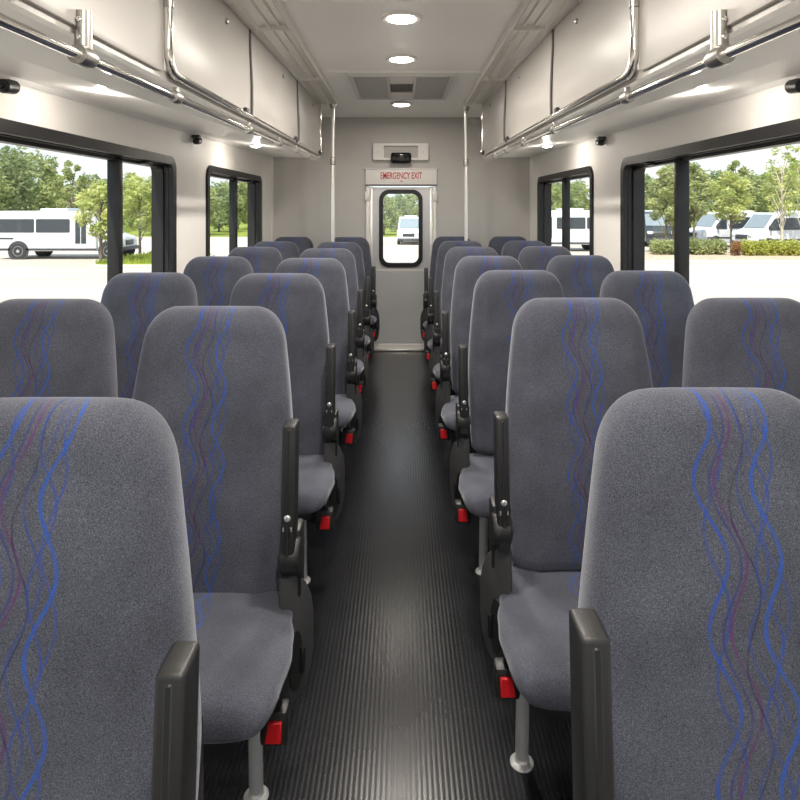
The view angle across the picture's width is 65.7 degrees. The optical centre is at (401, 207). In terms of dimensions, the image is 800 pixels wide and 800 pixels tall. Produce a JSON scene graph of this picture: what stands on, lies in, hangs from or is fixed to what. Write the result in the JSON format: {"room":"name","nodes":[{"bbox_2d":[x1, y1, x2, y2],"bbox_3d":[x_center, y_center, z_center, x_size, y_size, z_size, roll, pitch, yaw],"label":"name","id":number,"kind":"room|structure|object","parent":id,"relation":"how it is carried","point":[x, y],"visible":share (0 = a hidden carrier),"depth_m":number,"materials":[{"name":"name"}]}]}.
{"room":"vehicle interior","nodes":[
{"label":"vehicle interior","id":0,"kind":"room"},
{"bbox_2d":[0,85,272,273],"bbox_3d":[-1.242,0.245,2.140,0.085,2.210,7.480,0,0,0],"label":"wall","id":1,"kind":"structure","parent":0,"point":[31,106],"depth_m":3.34,"materials":[{"name":"beige plastic"}]},
{"bbox_2d":[0,79,20,93],"bbox_3d":[-1.173,-0.361,1.837,0.051,0.048,0.076,0,0,0],"label":"camera","id":2,"kind":"object","parent":1,"relation":"attached to","point":[7,86],"visible":1,"depth_m":1.82,"materials":[{"name":"black plastic"}]},
{"bbox_2d":[0,118,176,282],"bbox_3d":[-1.243,0.112,2.500,0.114,0.757,1.540,0,0,0],"label":"window","id":3,"kind":"structure","parent":1,"relation":"in","point":[163,167],"depth_m":2.68,"materials":[{"name":"black metal"}]},
{"bbox_2d":[0,0,322,157],"bbox_3d":[-0.901,-0.573,2.080,0.591,0.526,7.340,0,0,0],"label":"bin","id":4,"kind":"object","parent":1,"relation":"attached to","point":[213,48],"visible":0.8,"depth_m":2.10,"materials":[{"name":"plastic"}]},
{"bbox_2d":[0,9,319,161],"bbox_3d":[-0.705,-0.370,1.650,0.050,0.136,6.202,0,0,1],"label":"rail","id":5,"kind":"object","parent":4,"relation":"attached to","point":[81,53],"visible":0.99,"depth_m":1.38,"materials":[{"name":"silver metal"}]},
{"bbox_2d":[163,0,321,155],"bbox_3d":[-0.657,-0.596,3.314,0.033,0.406,2.963,0,0,1],"label":"rail","id":6,"kind":"object","parent":4,"relation":"attached to","point":[168,5],"visible":0.85,"depth_m":1.98,"materials":[{"name":"silver metal"}]},
{"bbox_2d":[206,165,261,255],"bbox_3d":[-1.243,0.112,4.540,0.114,0.757,1.480,0,0,0],"label":"window","id":7,"kind":"structure","parent":1,"relation":"in","point":[254,182],"depth_m":4.59,"materials":[{"name":"black metal"}]},
{"bbox_2d":[271,160,273,240],"bbox_3d":[-1.197,0.395,5.747,0.006,1.670,0.095,0,0,0],"label":"trim","id":8,"kind":"structure","parent":1,"relation":"attached to","point":[272,162],"depth_m":5.74,"materials":[{"name":"plastic"}]},
{"bbox_2d":[203,351,572,799],"bbox_3d":[0.000,1.370,1.990,2.580,0.080,7.780,0,0,0],"label":"floor","id":9,"kind":"structure","parent":0,"point":[398,700],"depth_m":1.84,"materials":[{"name":"rubber"}]},
{"bbox_2d":[0,299,117,397],"bbox_3d":[-0.985,0.791,1.502,0.444,1.075,0.585,0,0,0],"label":"passenger seat","id":10,"kind":"object","parent":9,"relation":"on","point":[49,347],"visible":0.41,"depth_m":1.67,"materials":[{"name":"fabric"}]},
{"bbox_2d":[0,397,202,799],"bbox_3d":[-0.441,0.791,0.593,0.505,1.075,0.585,0,0,0],"label":"passenger seat","id":11,"kind":"object","parent":9,"relation":"on","point":[100,694],"visible":1,"depth_m":0.74,"materials":[{"name":"grey fabric"}]},
{"bbox_2d":[100,272,197,398],"bbox_3d":[-0.985,0.791,2.208,0.444,1.075,0.585,0,0,0],"label":"passenger seat","id":12,"kind":"object","parent":9,"relation":"on","point":[133,300],"visible":0.23,"depth_m":2.37,"materials":[{"name":"grey fabric"}]},
{"bbox_2d":[183,256,252,305],"bbox_3d":[-0.957,0.791,3.022,0.444,1.075,0.585,0,0,0],"label":"passenger seat","id":13,"kind":"object","parent":9,"relation":"on","point":[214,278],"visible":0.17,"depth_m":3.19,"materials":[{"name":"grey fabric"}]},
{"bbox_2d":[132,306,313,799],"bbox_3d":[-0.460,0.791,1.373,0.505,1.075,0.585,0,0,0],"label":"passenger seat","id":14,"kind":"object","parent":9,"relation":"on","point":[218,376],"visible":0.7,"depth_m":1.47,"materials":[{"name":"fabric"}]},
{"bbox_2d":[193,591,293,743],"bbox_3d":[-0.468,0.921,1.315,0.490,0.105,0.470,0,0,0],"label":"seat cushion","id":15,"kind":"object","parent":14,"relation":"on","point":[245,639],"depth_m":1.22,"materials":[{"name":"fabric"}]},
{"bbox_2d":[228,247,282,272],"bbox_3d":[-0.957,0.791,3.822,0.444,1.075,0.585,0,0,0],"label":"passenger seat","id":16,"kind":"object","parent":9,"relation":"on","point":[261,259],"visible":0.13,"depth_m":4.00,"materials":[{"name":"grey fabric"}]},
{"bbox_2d":[254,241,299,260],"bbox_3d":[-0.957,0.791,4.482,0.444,1.075,0.585,0,0,0],"label":"passenger seat","id":17,"kind":"object","parent":9,"relation":"on","point":[287,249],"visible":0.2,"depth_m":4.67,"materials":[{"name":"grey fabric"}]},
{"bbox_2d":[229,273,344,583],"bbox_3d":[-0.460,0.791,2.183,0.505,1.075,0.585,0,0,0],"label":"passenger seat","id":18,"kind":"object","parent":9,"relation":"on","point":[298,300],"visible":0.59,"depth_m":2.29,"materials":[{"name":"grey fabric"}]},
{"bbox_2d":[298,455,334,514],"bbox_3d":[-0.468,0.921,2.125,0.490,0.105,0.470,0,0,0],"label":"seat cushion","id":19,"kind":"object","parent":18,"relation":"on","point":[316,472],"depth_m":2.01,"materials":[{"name":"fabric"}]},
{"bbox_2d":[275,237,313,254],"bbox_3d":[-0.957,0.791,5.242,0.444,1.075,0.585,0,0,0],"label":"passenger seat","id":20,"kind":"object","parent":9,"relation":"on","point":[303,243],"visible":0.18,"depth_m":5.42,"materials":[{"name":"grey fabric"}]},
{"bbox_2d":[275,258,361,444],"bbox_3d":[-0.444,0.791,2.922,0.505,1.075,0.585,0,0,0],"label":"passenger seat","id":21,"kind":"object","parent":9,"relation":"on","point":[330,272],"visible":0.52,"depth_m":3.04,"materials":[{"name":"grey fabric"}]},
{"bbox_2d":[335,394,355,427],"bbox_3d":[-0.452,0.921,2.865,0.490,0.105,0.470,0,0,0],"label":"seat cushion","id":22,"kind":"object","parent":21,"relation":"on","point":[345,404],"depth_m":2.77,"materials":[{"name":"fabric"}]},
{"bbox_2d":[329,103,336,241],"bbox_3d":[-0.528,0.260,4.775,0.067,2.140,0.067,0,0,0],"label":"pole","id":23,"kind":"object","parent":9,"relation":"on","point":[332,105],"visible":0.66,"depth_m":4.76,"materials":[{"name":"white"}]},
{"bbox_2d":[299,248,368,431],"bbox_3d":[-0.452,0.791,3.683,0.505,1.075,0.585,0,0,0],"label":"passenger seat","id":24,"kind":"object","parent":9,"relation":"on","point":[344,256],"visible":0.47,"depth_m":3.81,"materials":[{"name":"grey fabric"}]},
{"bbox_2d":[317,242,373,364],"bbox_3d":[-0.452,0.791,4.402,0.505,1.075,0.585,0,0,0],"label":"passenger seat","id":25,"kind":"object","parent":9,"relation":"on","point":[363,282],"visible":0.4,"depth_m":4.54,"materials":[{"name":"grey fabric"}]},
{"bbox_2d":[335,237,379,340],"bbox_3d":[-0.440,0.791,5.202,0.505,1.075,0.585,0,0,0],"label":"passenger seat","id":26,"kind":"object","parent":9,"relation":"on","point":[370,270],"visible":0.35,"depth_m":5.33,"materials":[{"name":"grey fabric"}]},
{"bbox_2d":[420,236,470,340],"bbox_3d":[0.429,0.791,5.285,0.533,1.075,0.620,0,0,0],"label":"passenger seat","id":27,"kind":"object","parent":9,"relation":"on","point":[438,241],"visible":0.24,"depth_m":5.43,"materials":[{"name":"grey fabric"}]},
{"bbox_2d":[424,241,482,362],"bbox_3d":[0.434,0.791,4.545,0.533,1.075,0.620,0,0,0],"label":"passenger seat","id":28,"kind":"object","parent":9,"relation":"on","point":[445,246],"visible":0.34,"depth_m":4.68,"materials":[{"name":"grey fabric"}]},
{"bbox_2d":[427,335,441,352],"bbox_3d":[0.428,0.975,4.470,0.490,0.105,0.470,0,0,0],"label":"seat cushion","id":29,"kind":"object","parent":28,"relation":"on","point":[429,337],"depth_m":4.37,"materials":[{"name":"fabric"}]},
{"bbox_2d":[429,247,497,395],"bbox_3d":[0.437,0.791,3.825,0.533,1.075,0.620,0,0,0],"label":"passenger seat","id":30,"kind":"object","parent":9,"relation":"on","point":[454,255],"visible":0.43,"depth_m":3.97,"materials":[{"name":"grey fabric"}]},
{"bbox_2d":[433,358,451,382],"bbox_3d":[0.431,0.975,3.750,0.490,0.105,0.470,0,0,0],"label":"seat cushion","id":31,"kind":"object","parent":30,"relation":"on","point":[436,361],"depth_m":3.65,"materials":[{"name":"fabric"}]},
{"bbox_2d":[462,105,469,240],"bbox_3d":[0.510,0.260,4.905,0.067,2.140,0.067,0,0,0],"label":"pole","id":32,"kind":"object","parent":9,"relation":"on","point":[465,108],"visible":0.65,"depth_m":4.89,"materials":[{"name":"white"}]},
{"bbox_2d":[435,256,521,439],"bbox_3d":[0.436,0.791,3.045,0.533,1.075,0.620,0,0,0],"label":"passenger seat","id":33,"kind":"object","parent":9,"relation":"on","point":[468,269],"visible":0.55,"depth_m":3.19,"materials":[{"name":"grey fabric"}]},
{"bbox_2d":[441,395,469,432],"bbox_3d":[0.430,0.975,2.970,0.490,0.105,0.470,0,0,0],"label":"seat cushion","id":34,"kind":"object","parent":33,"relation":"on","point":[448,403],"depth_m":2.88,"materials":[{"name":"fabric"}]},
{"bbox_2d":[449,270,563,575],"bbox_3d":[0.449,0.791,2.285,0.533,1.075,0.620,0,0,0],"label":"passenger seat","id":35,"kind":"object","parent":9,"relation":"on","point":[498,295],"visible":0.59,"depth_m":2.41,"materials":[{"name":"grey fabric"}]},
{"bbox_2d":[459,453,493,517],"bbox_3d":[0.443,0.975,2.210,0.490,0.105,0.470,0,0,0],"label":"seat cushion","id":36,"kind":"object","parent":35,"relation":"on","point":[476,470],"depth_m":2.12,"materials":[{"name":"fabric"}]},
{"bbox_2d":[488,236,526,255],"bbox_3d":[0.957,0.791,5.322,0.444,1.075,0.585,0,0,0],"label":"passenger seat","id":37,"kind":"object","parent":9,"relation":"on","point":[497,243],"visible":0.09,"depth_m":5.50,"materials":[{"name":"grey fabric"}]},
{"bbox_2d":[501,241,545,260],"bbox_3d":[0.957,0.791,4.582,0.444,1.075,0.585,0,0,0],"label":"passenger seat","id":38,"kind":"object","parent":9,"relation":"on","point":[513,249],"visible":0.16,"depth_m":4.76,"materials":[{"name":"grey fabric"}]},
{"bbox_2d":[518,246,570,270],"bbox_3d":[0.957,0.791,3.902,0.444,1.075,0.585,0,0,0],"label":"passenger seat","id":39,"kind":"object","parent":9,"relation":"on","point":[530,257],"visible":0.14,"depth_m":4.08,"materials":[{"name":"grey fabric"}]},
{"bbox_2d":[480,298,652,772],"bbox_3d":[0.453,0.791,1.505,0.505,1.075,0.620,0,0,0],"label":"passenger seat","id":40,"kind":"object","parent":9,"relation":"on","point":[571,359],"visible":0.64,"depth_m":1.62,"materials":[{"name":"fabric"}]},
{"bbox_2d":[498,562,580,710],"bbox_3d":[0.461,0.957,1.430,0.490,0.105,0.470,0,0,0],"label":"seat cushion","id":41,"kind":"object","parent":40,"relation":"on","point":[536,599],"depth_m":1.36,"materials":[{"name":"fabric"}]},
{"bbox_2d":[546,255,613,297],"bbox_3d":[0.957,0.791,3.103,0.444,1.075,0.585,0,0,0],"label":"passenger seat","id":42,"kind":"object","parent":9,"relation":"on","point":[579,276],"visible":0.16,"depth_m":3.27,"materials":[{"name":"grey fabric"}]},
{"bbox_2d":[599,271,694,387],"bbox_3d":[0.985,0.791,2.283,0.444,1.075,0.585,0,0,0],"label":"passenger seat","id":43,"kind":"object","parent":9,"relation":"on","point":[662,301],"visible":0.23,"depth_m":2.44,"materials":[{"name":"grey fabric"}]},
{"bbox_2d":[569,387,799,799],"bbox_3d":[0.394,0.791,0.620,0.505,1.075,0.620,0,0,0],"label":"passenger seat","id":44,"kind":"object","parent":9,"relation":"on","point":[684,628],"visible":1,"depth_m":0.78,"materials":[{"name":"grey fabric"}]},
{"bbox_2d":[682,298,799,399],"bbox_3d":[0.985,0.791,1.522,0.444,1.075,0.585,0,0,0],"label":"passenger seat","id":45,"kind":"object","parent":9,"relation":"on","point":[729,342],"visible":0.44,"depth_m":1.69,"materials":[{"name":"fabric"}]},
{"bbox_2d":[273,124,529,247],"bbox_3d":[0.000,0.205,5.840,2.570,2.290,0.080,0,0,0],"label":"wall","id":46,"kind":"structure","parent":0,"point":[498,188],"depth_m":5.80,"materials":[{"name":"beige plastic"}]},
{"bbox_2d":[373,143,427,163],"bbox_3d":[-0.006,-0.506,5.747,0.512,0.188,0.107,0,0,0],"label":"alarm box","id":47,"kind":"object","parent":46,"relation":"attached to","point":[398,153],"visible":1,"depth_m":5.75,"materials":[{"name":"white plastic"}]},
{"bbox_2d":[364,168,437,350],"bbox_3d":[-0.003,0.479,5.800,0.684,1.702,0.100,0,0,0],"label":"door","id":48,"kind":"structure","parent":46,"relation":"in","point":[399,286],"depth_m":5.80,"materials":[{"name":"paint"}]},
{"bbox_2d":[321,117,481,123],"bbox_3d":[0.000,-0.815,5.770,2.400,0.050,0.060,0,0,0],"label":"trim","id":49,"kind":"structure","parent":46,"relation":"attached to","point":[325,120],"depth_m":5.78,"materials":[{"name":"grey plastic"}]},
{"bbox_2d":[321,98,481,116],"bbox_3d":[0.000,-0.890,2.140,2.580,0.100,7.480,0,0,0],"label":"ceiling","id":50,"kind":"structure","parent":0,"point":[348,107],"depth_m":5.23,"materials":[{"name":"beige plastic"}]},
{"bbox_2d":[222,0,338,105],"bbox_3d":[-0.643,-0.818,1.635,0.313,0.041,6.450,0,0,0],"label":"trim panel","id":51,"kind":"object","parent":50,"relation":"attached to","point":[269,21],"visible":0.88,"depth_m":3.00,"materials":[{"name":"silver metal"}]},
{"bbox_2d":[281,0,521,70],"bbox_3d":[0.000,-0.838,3.132,0.980,0.007,1.265,0,0,0],"label":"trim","id":52,"kind":"structure","parent":50,"relation":"attached to","point":[340,35],"depth_m":2.95,"materials":[{"name":"beige plastic"}]},
{"bbox_2d":[381,11,421,24],"bbox_3d":[0.000,-0.826,2.710,0.180,0.021,0.180,0,0,0],"label":"ceiling light","id":53,"kind":"object","parent":52,"relation":"attached to","point":[394,17],"visible":1,"depth_m":2.68,"materials":[{"name":"white"}]},
{"bbox_2d":[387,15,415,23],"bbox_3d":[0.000,-0.823,2.710,0.127,0.016,0.127,0,0,0],"label":"diffuser","id":54,"kind":"object","parent":53,"relation":"attached to","point":[391,19],"depth_m":2.69,"materials":[{"name":"plastic"}]},
{"bbox_2d":[385,54,417,63],"bbox_3d":[0.000,-0.826,3.450,0.180,0.021,0.180,0,0,0],"label":"ceiling light","id":55,"kind":"object","parent":52,"relation":"attached to","point":[397,58],"visible":1,"depth_m":3.42,"materials":[{"name":"white"}]},
{"bbox_2d":[322,71,480,97],"bbox_3d":[0.000,-0.835,4.223,0.980,0.013,0.875,0,0,0],"label":"trim","id":56,"kind":"structure","parent":50,"relation":"attached to","point":[339,82],"depth_m":4.06,"materials":[{"name":"beige plastic"}]},
{"bbox_2d":[348,73,454,99],"bbox_3d":[0.000,-0.819,4.215,0.656,0.022,0.830,0,0,0],"label":"air vent","id":57,"kind":"object","parent":56,"relation":"attached to","point":[366,86],"visible":1,"depth_m":4.12,"materials":[{"name":"grey plastic"}]},
{"bbox_2d":[353,77,388,97],"bbox_3d":[-0.197,-0.820,4.215,0.207,0.011,0.749,0,0,0],"label":"grille","id":58,"kind":"object","parent":57,"relation":"attached to","point":[364,87],"depth_m":4.19,"materials":[{"name":"grey"}]},
{"bbox_2d":[414,77,449,97],"bbox_3d":[0.197,-0.820,4.215,0.207,0.011,0.749,0,0,0],"label":"grille","id":59,"kind":"object","parent":57,"relation":"attached to","point":[424,87],"depth_m":4.19,"materials":[{"name":"grey"}]},
{"bbox_2d":[464,0,580,105],"bbox_3d":[0.643,-0.818,1.635,0.313,0.041,6.450,0,0,0],"label":"trim panel","id":60,"kind":"object","parent":50,"relation":"attached to","point":[533,21],"visible":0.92,"depth_m":3.00,"materials":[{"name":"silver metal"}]},
{"bbox_2d":[530,84,799,270],"bbox_3d":[1.242,0.245,2.140,0.085,2.210,7.480,0,0,0],"label":"wall","id":61,"kind":"structure","parent":0,"point":[774,105],"depth_m":3.22,"materials":[{"name":"beige plastic"}]},
{"bbox_2d":[529,160,531,240],"bbox_3d":[1.197,0.395,5.747,0.006,1.670,0.095,0,0,0],"label":"trim","id":62,"kind":"structure","parent":61,"relation":"attached to","point":[530,162],"depth_m":5.74,"materials":[{"name":"plastic"}]},
{"bbox_2d":[537,166,593,254],"bbox_3d":[1.243,0.112,4.645,0.114,0.757,1.550,0,0,0],"label":"window","id":63,"kind":"structure","parent":61,"relation":"in","point":[544,183],"depth_m":4.68,"materials":[{"name":"black rubber"}]},
{"bbox_2d":[480,0,799,157],"bbox_3d":[0.901,-0.573,2.080,0.591,0.526,7.340,0,0,0],"label":"bin","id":64,"kind":"object","parent":61,"relation":"attached to","point":[589,48],"visible":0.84,"depth_m":2.12,"materials":[{"name":"plastic"}]},
{"bbox_2d":[481,0,639,155],"bbox_3d":[0.657,-0.596,3.314,0.033,0.406,2.963,0,0,-1],"label":"rail","id":65,"kind":"object","parent":64,"relation":"attached to","point":[634,5],"visible":0.87,"depth_m":1.98,"materials":[{"name":"silver metal"}]},
{"bbox_2d":[483,9,799,161],"bbox_3d":[0.706,-0.370,1.650,0.052,0.136,6.202,0,0,-1],"label":"rail","id":66,"kind":"object","parent":64,"relation":"attached to","point":[721,53],"visible":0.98,"depth_m":1.38,"materials":[{"name":"silver metal"}]},
{"bbox_2d":[620,118,799,283],"bbox_3d":[1.243,0.112,2.545,0.114,0.757,1.630,0,0,0],"label":"window","id":67,"kind":"structure","parent":61,"relation":"in","point":[632,171],"depth_m":2.74,"materials":[{"name":"black rubber"}]},
{"bbox_2d":[784,78,799,93],"bbox_3d":[1.173,-0.360,1.827,0.051,0.048,0.076,0,0,0],"label":"camera","id":68,"kind":"object","parent":61,"relation":"attached to","point":[792,86],"visible":1,"depth_m":1.82,"materials":[{"name":"black plastic"}]},
{"label":"outside","id":69,"kind":"structure","parent":0,"visible":0},
{"bbox_2d":[123,215,697,236],"bbox_3d":[0.000,2.685,138.000,320.000,0.230,164.000,0,0,0],"label":"lawn","id":70,"kind":"structure","parent":69,"point":[243,229],"depth_m":65.04,"materials":[{"name":"green plant"}]},
{"bbox_2d":[0,145,43,210],"bbox_3d":[-42.412,-2.253,66.293,7.788,9.708,7.694,0,0,34],"label":"tree","id":71,"kind":"object","parent":70,"relation":"on","point":[14,160],"visible":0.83,"depth_m":65.94,"materials":[{"name":"green plant"}]},
{"bbox_2d":[5,149,65,210],"bbox_3d":[-44.244,-2.236,74.095,7.426,9.676,7.113,0,0,-12],"label":"tree","id":72,"kind":"object","parent":70,"relation":"on","point":[47,197],"visible":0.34,"depth_m":73.74,"materials":[{"name":"green plant"}]},
{"bbox_2d":[52,160,88,210],"bbox_3d":[-31.298,-1.003,58.986,3.198,7.210,3.124,0,0,38],"label":"tree","id":73,"kind":"object","parent":70,"relation":"on","point":[67,191],"visible":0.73,"depth_m":58.76,"materials":[{"name":"green plant"}]},
{"bbox_2d":[63,172,106,210],"bbox_3d":[-33.547,-0.640,66.443,5.915,6.481,5.831,0,0,21],"label":"tree","id":74,"kind":"object","parent":70,"relation":"on","point":[93,176],"visible":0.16,"depth_m":65.63,"materials":[{"name":"green plant"}]},
{"bbox_2d":[210,187,225,226],"bbox_3d":[-18.644,0.254,58.953,3.795,4.693,3.962,0,0,-17],"label":"tree","id":75,"kind":"object","parent":70,"relation":"on","point":[213,212],"visible":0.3,"depth_m":58.74,"materials":[{"name":"green plant"}]},
{"bbox_2d":[210,181,242,231],"bbox_3d":[-19.660,-0.179,66.607,4.912,5.559,4.845,0,0,17],"label":"tree","id":76,"kind":"object","parent":70,"relation":"on","point":[223,193],"visible":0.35,"depth_m":65.69,"materials":[{"name":"green plant"}]},
{"bbox_2d":[220,180,247,229],"bbox_3d":[-19.580,-0.619,73.938,4.944,6.441,4.736,0,0,-12],"label":"tree","id":77,"kind":"object","parent":70,"relation":"on","point":[242,189],"visible":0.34,"depth_m":73.58,"materials":[{"name":"green plant"}]},
{"bbox_2d":[383,195,401,234],"bbox_3d":[-1.637,0.552,59.050,3.145,4.098,3.013,0,0,-28],"label":"tree","id":78,"kind":"object","parent":70,"relation":"on","point":[387,204],"visible":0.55,"depth_m":58.82,"materials":[{"name":"green plant"}]},
{"bbox_2d":[385,194,412,230],"bbox_3d":[-0.462,0.455,66.519,3.510,4.292,3.560,0,0,-34],"label":"tree","id":79,"kind":"object","parent":70,"relation":"on","point":[400,197],"visible":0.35,"depth_m":66.03,"materials":[{"name":"green plant"}]},
{"bbox_2d":[400,194,417,216],"bbox_3d":[1.432,0.251,73.971,3.455,4.700,3.607,0,0,-32],"label":"tree","id":80,"kind":"object","parent":70,"relation":"on","point":[411,198],"visible":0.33,"depth_m":73.35,"materials":[{"name":"green plant"}]},
{"bbox_2d":[551,183,561,209],"bbox_3d":[13.731,0.056,58.980,4.116,5.090,4.297,0,0,-43],"label":"tree","id":81,"kind":"object","parent":70,"relation":"on","point":[555,194],"visible":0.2,"depth_m":57.95,"materials":[{"name":"green plant"}]},
{"bbox_2d":[551,182,584,209],"bbox_3d":[17.121,-0.294,66.504,4.803,5.790,4.735,0,0,42],"label":"tree","id":82,"kind":"object","parent":70,"relation":"on","point":[573,204],"visible":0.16,"depth_m":66.00,"materials":[{"name":"green plant"}]},
{"bbox_2d":[560,179,588,209],"bbox_3d":[20.862,-0.495,73.921,4.553,6.193,4.753,0,0,8],"label":"tree","id":83,"kind":"object","parent":70,"relation":"on","point":[582,195],"visible":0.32,"depth_m":72.87,"materials":[{"name":"green plant"}]},
{"bbox_2d":[669,172,714,227],"bbox_3d":[34.335,-1.241,73.957,5.898,7.685,5.650,0,0,9],"label":"tree","id":84,"kind":"object","parent":70,"relation":"on","point":[709,207],"visible":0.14,"depth_m":73.52,"materials":[{"name":"green plant"}]},
{"bbox_2d":[719,159,759,210],"bbox_3d":[31.771,-1.003,59.057,3.598,7.210,3.515,0,0,-35],"label":"tree","id":85,"kind":"object","parent":70,"relation":"on","point":[754,191],"visible":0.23,"depth_m":58.62,"materials":[{"name":"green plant"}]},
{"bbox_2d":[726,170,780,212],"bbox_3d":[37.830,-0.766,66.601,5.446,6.734,5.685,0,0,44],"label":"tree","id":86,"kind":"object","parent":70,"relation":"on","point":[759,180],"visible":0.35,"depth_m":65.12,"materials":[{"name":"green plant"}]},
{"bbox_2d":[754,167,799,211],"bbox_3d":[45.112,-1.218,74.140,5.250,7.638,5.048,0,0,-20],"label":"tree","id":87,"kind":"object","parent":70,"relation":"on","point":[766,173],"visible":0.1,"depth_m":73.13,"materials":[{"name":"green plant"}]},
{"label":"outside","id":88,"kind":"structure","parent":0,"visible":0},
{"bbox_2d":[0,237,799,304],"bbox_3d":[0.000,2.700,-2.000,320.000,0.200,116.000,0,0,0],"label":"parking lot","id":89,"kind":"structure","parent":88,"point":[61,274],"depth_m":24.61,"materials":[{"name":"concrete"}]},
{"bbox_2d":[0,208,137,259],"bbox_3d":[-17.395,1.358,32.400,6.579,2.677,2.440,0,0,0],"label":"bus","id":90,"kind":"object","parent":89,"relation":"on","point":[45,231],"visible":0.77,"depth_m":31.28,"materials":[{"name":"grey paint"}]},
{"bbox_2d":[91,254,214,267],"bbox_3d":[-11.808,2.535,30.225,3.727,0.130,6.717,0,0,0],"label":"traffic island","id":91,"kind":"object","parent":89,"relation":"on","point":[95,265],"visible":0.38,"depth_m":26.87,"materials":[{"name":"concrete"}]},
{"bbox_2d":[97,253,210,264],"bbox_3d":[-11.808,2.470,30.225,3.427,0.060,6.417,0,0,0],"label":"planting bed","id":92,"kind":"object","parent":91,"relation":"on","point":[128,263],"visible":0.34,"depth_m":27.09,"materials":[{"name":"concrete"}]},
{"bbox_2d":[72,178,129,261],"bbox_3d":[-13.443,0.624,27.804,2.645,3.954,2.427,0,0,0],"label":"tree","id":93,"kind":"object","parent":92,"relation":"on","point":[90,201],"visible":0.56,"depth_m":27.55,"materials":[{"name":"green plant"}]},
{"bbox_2d":[95,251,150,263],"bbox_3d":[-11.874,2.320,30.230,3.332,0.280,6.141,0,0,0],"label":"grass tufts","id":94,"kind":"object","parent":92,"relation":"on","point":[145,257],"visible":0.33,"depth_m":28.47,"materials":[{"name":"plant"}]},
{"bbox_2d":[123,175,150,254],"bbox_3d":[-13.293,0.398,31.532,2.706,4.406,2.659,0,0,-21],"label":"tree","id":95,"kind":"object","parent":92,"relation":"on","point":[133,194],"visible":0.74,"depth_m":31.24,"materials":[{"name":"green plant"}]},
{"bbox_2d":[396,215,417,243],"bbox_3d":[0.663,1.612,45.929,1.982,2.106,4.931,0,0,4],"label":"van","id":96,"kind":"object","parent":89,"relation":"on","point":[407,227],"visible":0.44,"depth_m":44.26,"materials":[{"name":"grey paint"}]},
{"bbox_2d":[551,208,588,248],"bbox_3d":[9.893,1.358,38.000,6.579,2.677,2.440,0,0,0],"label":"bus","id":97,"kind":"object","parent":89,"relation":"on","point":[579,217],"visible":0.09,"depth_m":36.88,"materials":[{"name":"grey paint"}]},
{"bbox_2d":[645,210,671,245],"bbox_3d":[17.763,1.424,43.916,2.360,2.507,5.870,0,0,10],"label":"van","id":98,"kind":"object","parent":89,"relation":"on","point":[653,229],"visible":0.25,"depth_m":41.55,"materials":[{"name":"grey paint"}]},
{"bbox_2d":[652,164,697,239],"bbox_3d":[16.137,-0.049,36.678,2.600,5.299,2.503,0,0,25],"label":"tree","id":99,"kind":"object","parent":89,"relation":"on","point":[692,196],"visible":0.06,"depth_m":36.23,"materials":[{"name":"green plant"}]},
{"bbox_2d":[689,161,717,238],"bbox_3d":[18.280,-0.160,38.473,2.442,5.520,2.311,0,0,0],"label":"tree","id":100,"kind":"object","parent":89,"relation":"on","point":[694,168],"visible":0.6,"depth_m":38.09,"materials":[{"name":"green plant"}]},
{"bbox_2d":[645,260,799,262],"bbox_3d":[16.475,2.535,31.988,10.400,0.130,5.358,0,0,0],"label":"traffic island","id":101,"kind":"object","parent":89,"relation":"on","point":[646,261],"visible":0.14,"depth_m":29.31,"materials":[{"name":"concrete"}]},
{"bbox_2d":[645,252,799,259],"bbox_3d":[16.475,2.470,31.988,10.100,0.060,5.058,0,0,0],"label":"planting bed","id":102,"kind":"object","parent":101,"relation":"on","point":[648,256],"visible":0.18,"depth_m":30.56,"materials":[{"name":"concrete"}]},
{"bbox_2d":[645,166,673,251],"bbox_3d":[14.862,0.106,35.040,2.128,4.988,1.997,0,0,38],"label":"tree","id":103,"kind":"object","parent":102,"relation":"on","point":[664,179],"visible":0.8,"depth_m":34.88,"materials":[{"name":"green plant"}]},
{"bbox_2d":[648,236,729,254],"bbox_3d":[15.133,2.047,32.710,4.145,1.191,1.339,0,0,0],"label":"hedge","id":104,"kind":"object","parent":102,"relation":"on","point":[697,246],"visible":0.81,"depth_m":32.39,"materials":[{"name":"green plant"}]},
{"bbox_2d":[707,170,756,251],"bbox_3d":[17.866,0.274,33.561,2.256,4.654,2.413,0,0,0],"label":"tree","id":105,"kind":"object","parent":102,"relation":"on","point":[739,191],"visible":1,"depth_m":33.42,"materials":[{"name":"green plant"}]},
{"bbox_2d":[740,238,799,255],"bbox_3d":[19.399,2.084,32.051,3.848,1.089,1.359,0,0,0],"label":"hedge","id":106,"kind":"object","parent":102,"relation":"on","point":[763,247],"visible":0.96,"depth_m":31.76,"materials":[{"name":"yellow plant"}]},
{"bbox_2d":[761,145,799,241],"bbox_3d":[20.468,-0.538,33.331,2.010,6.276,2.267,0,0,22],"label":"tree","id":107,"kind":"object","parent":102,"relation":"on","point":[782,171],"visible":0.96,"depth_m":33.20,"materials":[{"name":"green plant"}]},
{"bbox_2d":[689,210,757,242],"bbox_3d":[21.972,1.424,41.485,5.870,2.507,2.360,0,0,-10],"label":"van","id":108,"kind":"object","parent":89,"relation":"on","point":[707,227],"visible":0.24,"depth_m":40.40,"materials":[{"name":"grey paint"}]},
{"bbox_2d":[732,211,799,243],"bbox_3d":[23.606,1.424,38.485,5.870,2.507,2.360,0,0,-10],"label":"van","id":109,"kind":"object","parent":89,"relation":"on","point":[761,225],"visible":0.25,"depth_m":37.51,"materials":[{"name":"grey paint"}]},
{"bbox_2d":[783,143,799,223],"bbox_3d":[22.796,-0.678,35.401,1.794,6.557,1.965,0,0,0],"label":"tree","id":110,"kind":"object","parent":89,"relation":"on","point":[796,148],"visible":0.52,"depth_m":35.56,"materials":[{"name":"green plant"}]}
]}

